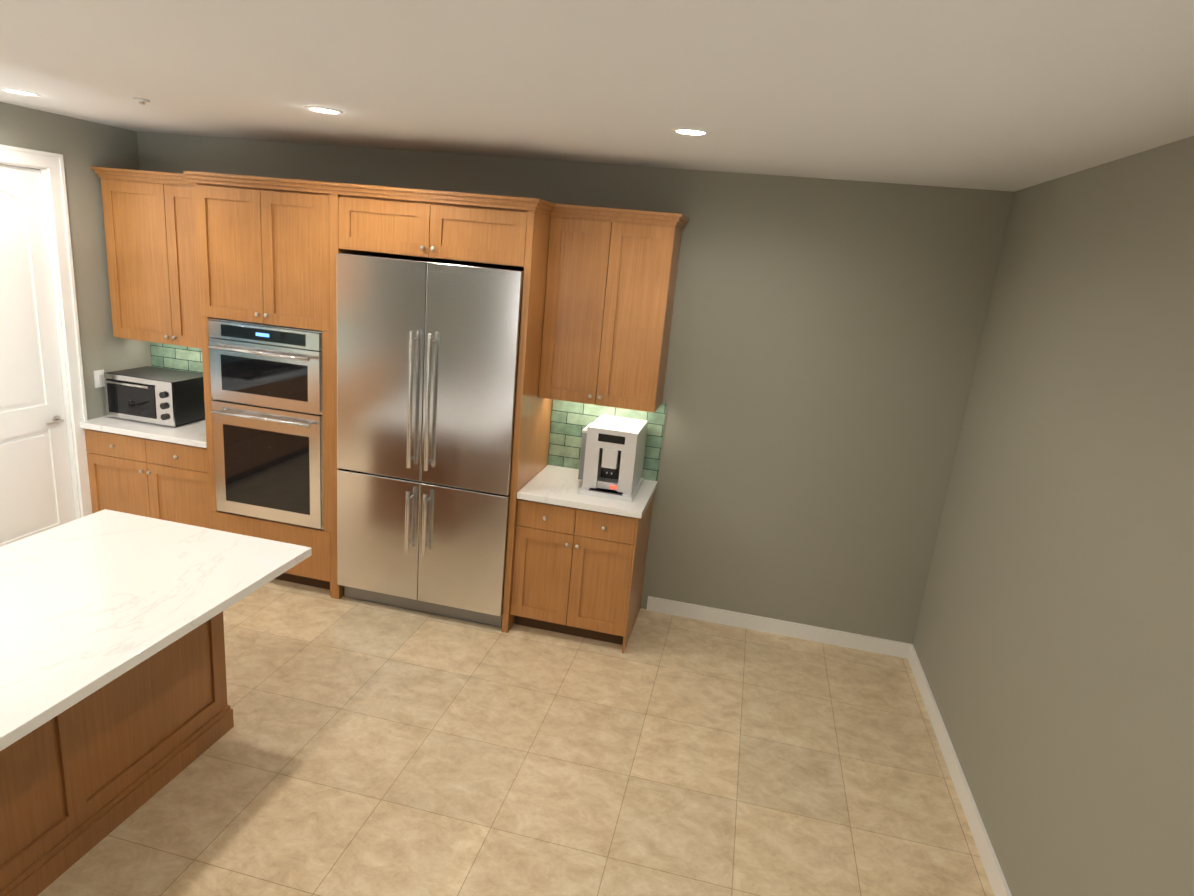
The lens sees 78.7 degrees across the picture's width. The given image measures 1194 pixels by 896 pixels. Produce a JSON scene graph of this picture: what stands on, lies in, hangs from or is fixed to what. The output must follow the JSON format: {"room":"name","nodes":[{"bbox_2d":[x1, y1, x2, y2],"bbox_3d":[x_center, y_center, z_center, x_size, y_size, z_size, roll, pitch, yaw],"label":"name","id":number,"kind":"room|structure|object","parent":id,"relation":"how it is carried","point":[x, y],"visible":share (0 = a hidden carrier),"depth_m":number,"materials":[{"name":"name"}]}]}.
{"room":"kitchen","nodes":[
{"label":"kitchen","id":0,"kind":"room"},
{"bbox_2d":[0,102,151,419],"bbox_3d":[-3.503,-0.614,4.547,0.120,2.820,1.670,8,15,11],"label":"wall","id":1,"kind":"structure","parent":0,"point":[81,146],"depth_m":4.74,"materials":[{"name":"beige paint"}]},
{"bbox_2d":[0,165,75,546],"bbox_3d":[-3.536,-0.400,4.365,0.092,2.472,0.718,8,15,11],"label":"pantry door","id":2,"kind":"structure","parent":1,"relation":"in","point":[36,493],"depth_m":4.49,"materials":[{"name":"white wood"}]},
{"bbox_2d":[0,144,91,518],"bbox_3d":[-3.551,-0.448,4.356,0.146,2.590,0.930,8,15,11],"label":"door frame","id":3,"kind":"structure","parent":1,"relation":"attached to","point":[49,166],"depth_m":4.62,"materials":[{"name":"white wood"}]},
{"bbox_2d":[94,369,104,387],"bbox_3d":[-3.377,-0.471,4.949,0.010,0.116,0.076,8,15,11],"label":"switch plate","id":4,"kind":"object","parent":1,"relation":"attached to","point":[99,378],"visible":0.93,"depth_m":4.94,"materials":[{"name":"white plastic"}]},
{"bbox_2d":[38,579,993,895],"bbox_3d":[-1.789,1.740,1.927,6.500,0.060,7.280,8,15,11],"label":"floor","id":5,"kind":"structure","parent":0,"point":[366,749],"depth_m":3.34,"materials":[{"name":"tile"}]},
{"bbox_2d":[0,609,233,895],"bbox_3d":[-2.293,1.112,2.285,0.748,0.875,2.343,8,15,11],"label":"kitchen island","id":6,"kind":"object","parent":5,"relation":"on","point":[116,710],"depth_m":2.74,"materials":[{"name":"brown wood"}]},
{"bbox_2d":[0,509,311,752],"bbox_3d":[-2.094,0.681,2.187,1.100,0.039,2.524,8,15,11],"label":"island countertop","id":7,"kind":"structure","parent":6,"relation":"on","point":[85,601],"depth_m":2.72,"materials":[{"name":"white stone"}]},
{"bbox_2d":[80,342,210,528],"bbox_3d":[-2.918,0.004,5.100,0.978,1.450,0.650,8,15,11],"label":"cabinet","id":8,"kind":"object","parent":5,"relation":"on","point":[151,470],"visible":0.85,"depth_m":4.86,"materials":[{"name":"brown wood"}]},
{"bbox_2d":[80,405,210,448],"bbox_3d":[-2.902,-0.160,5.059,0.978,0.040,0.645,8,15,11],"label":"countertop","id":9,"kind":"structure","parent":8,"relation":"on","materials":[{"name":"white stone"}]},
{"bbox_2d":[104,366,204,426],"bbox_3d":[-3.048,-0.358,5.065,0.530,0.312,0.408,8,15,11],"label":"toaster oven","id":10,"kind":"object","parent":9,"relation":"on","point":[162,396],"visible":0.9,"depth_m":4.92,"materials":[{"name":"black metal"}]},
{"bbox_2d":[184,171,554,632],"bbox_3d":[-1.382,-0.304,4.652,2.149,2.548,0.682,8,15,11],"label":"cabinet tower","id":11,"kind":"object","parent":5,"relation":"on","point":[269,249],"visible":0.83,"depth_m":4.23,"materials":[{"name":"brown wood"}]},
{"bbox_2d":[208,318,323,528],"bbox_3d":[-1.992,-0.200,4.785,0.772,1.246,0.686,8,15,11],"label":"double wall oven","id":12,"kind":"object","parent":11,"relation":"in","point":[267,399],"visible":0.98,"depth_m":4.50,"materials":[{"name":"silver metal"}]},
{"bbox_2d":[337,253,523,627],"bbox_3d":[-0.974,-0.051,4.577,1.103,2.172,0.704,8,15,11],"label":"refrigerator","id":13,"kind":"object","parent":5,"relation":"on","point":[427,358],"visible":0.92,"depth_m":4.26,"materials":[{"name":"silver metal"}]},
{"bbox_2d":[511,399,666,653],"bbox_3d":[-0.055,0.432,4.544,0.743,1.425,0.650,8,15,11],"label":"cabinet","id":14,"kind":"object","parent":5,"relation":"on","point":[579,564],"visible":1,"depth_m":4.36,"materials":[{"name":"brown wood"}]},
{"bbox_2d":[516,464,657,518],"bbox_3d":[-0.038,0.256,4.499,0.743,0.040,0.645,8,15,11],"label":"countertop","id":15,"kind":"structure","parent":14,"relation":"on","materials":[{"name":"white stone"}]},
{"bbox_2d":[577,414,647,501],"bbox_3d":[0.088,0.046,4.470,0.375,0.400,0.450,8,15,11],"label":"espresso machine","id":16,"kind":"object","parent":15,"relation":"on","point":[612,452],"visible":1,"depth_m":4.32,"materials":[{"name":"white plastic"}]},
{"bbox_2d":[137,132,1013,643],"bbox_3d":[-0.807,-0.464,4.921,6.350,2.820,0.150,8,15,11],"label":"wall","id":17,"kind":"structure","parent":0,"point":[823,346],"depth_m":4.41,"materials":[{"name":"beige paint"}]},
{"bbox_2d":[91,166,201,348],"bbox_3d":[-2.777,-1.255,4.899,0.982,1.093,0.384,8,15,11],"label":"upper cabinet","id":18,"kind":"object","parent":17,"relation":"attached to","point":[150,234],"visible":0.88,"depth_m":4.77,"materials":[{"name":"brown wood"}]},
{"bbox_2d":[547,399,666,481],"bbox_3d":[0.056,-0.083,4.729,0.743,0.509,0.010,8,15,11],"label":"backsplash","id":19,"kind":"structure","parent":17,"relation":"attached to","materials":[{"name":"green tile"}]},
{"bbox_2d":[538,204,688,412],"bbox_3d":[0.090,-0.827,4.341,0.747,1.118,0.384,8,15,11],"label":"upper cabinet","id":20,"kind":"object","parent":17,"relation":"attached to","point":[610,288],"visible":0.98,"depth_m":4.20,"materials":[{"name":"brown wood"}]},
{"bbox_2d":[646,596,909,657],"bbox_3d":[1.160,1.170,4.781,1.685,0.100,0.014,8,15,11],"label":"baseboard","id":21,"kind":"structure","parent":17,"relation":"attached to","point":[693,611],"depth_m":4.77,"materials":[{"name":"white wood"}]},
{"bbox_2d":[0,0,1193,191],"bbox_3d":[-1.532,-1.032,1.188,6.500,0.060,7.280,8,15,11],"label":"ceiling","id":22,"kind":"structure","parent":0,"point":[1008,95],"depth_m":2.25,"materials":[{"name":"white paint"}]},
{"bbox_2d":[0,88,40,96],"bbox_3d":[-2.880,-1.776,3.638,0.170,0.006,0.170,8,15,11],"label":"recessed light","id":23,"kind":"object","parent":22,"relation":"in","point":[19,92],"visible":1,"depth_m":3.63,"materials":[{"name":"white"}]},
{"bbox_2d":[133,98,149,104],"bbox_3d":[-2.198,-1.671,3.517,0.070,0.024,0.070,8,15,11],"label":"sprinkler","id":24,"kind":"object","parent":22,"relation":"attached to","point":[141,101],"visible":1,"depth_m":3.50,"materials":[{"name":"white metal"}]},
{"bbox_2d":[305,106,343,114],"bbox_3d":[-1.245,-1.541,3.329,0.170,0.006,0.170,8,15,11],"label":"recessed light","id":25,"kind":"object","parent":22,"relation":"in","point":[323,110],"visible":0.96,"depth_m":3.32,"materials":[{"name":"white"}]},
{"bbox_2d":[670,127,710,135],"bbox_3d":[0.387,-1.305,3.010,0.170,0.006,0.170,8,15,11],"label":"recessed light","id":26,"kind":"object","parent":22,"relation":"in","point":[686,131],"visible":0.94,"depth_m":2.99,"materials":[{"name":"white"}]},
{"bbox_2d":[913,136,1193,895],"bbox_3d":[1.408,0.819,0.883,0.150,2.820,7.130,8,15,11],"label":"wall","id":27,"kind":"structure","parent":0,"point":[1053,643],"depth_m":2.63,"materials":[{"name":"beige paint"}]},
{"bbox_2d":[906,644,1011,895],"bbox_3d":[1.223,2.099,1.319,0.014,0.100,6.980,8,15,11],"label":"baseboard","id":28,"kind":"structure","parent":27,"relation":"attached to","point":[994,873],"depth_m":3.40,"materials":[{"name":"white wood"}]}
]}

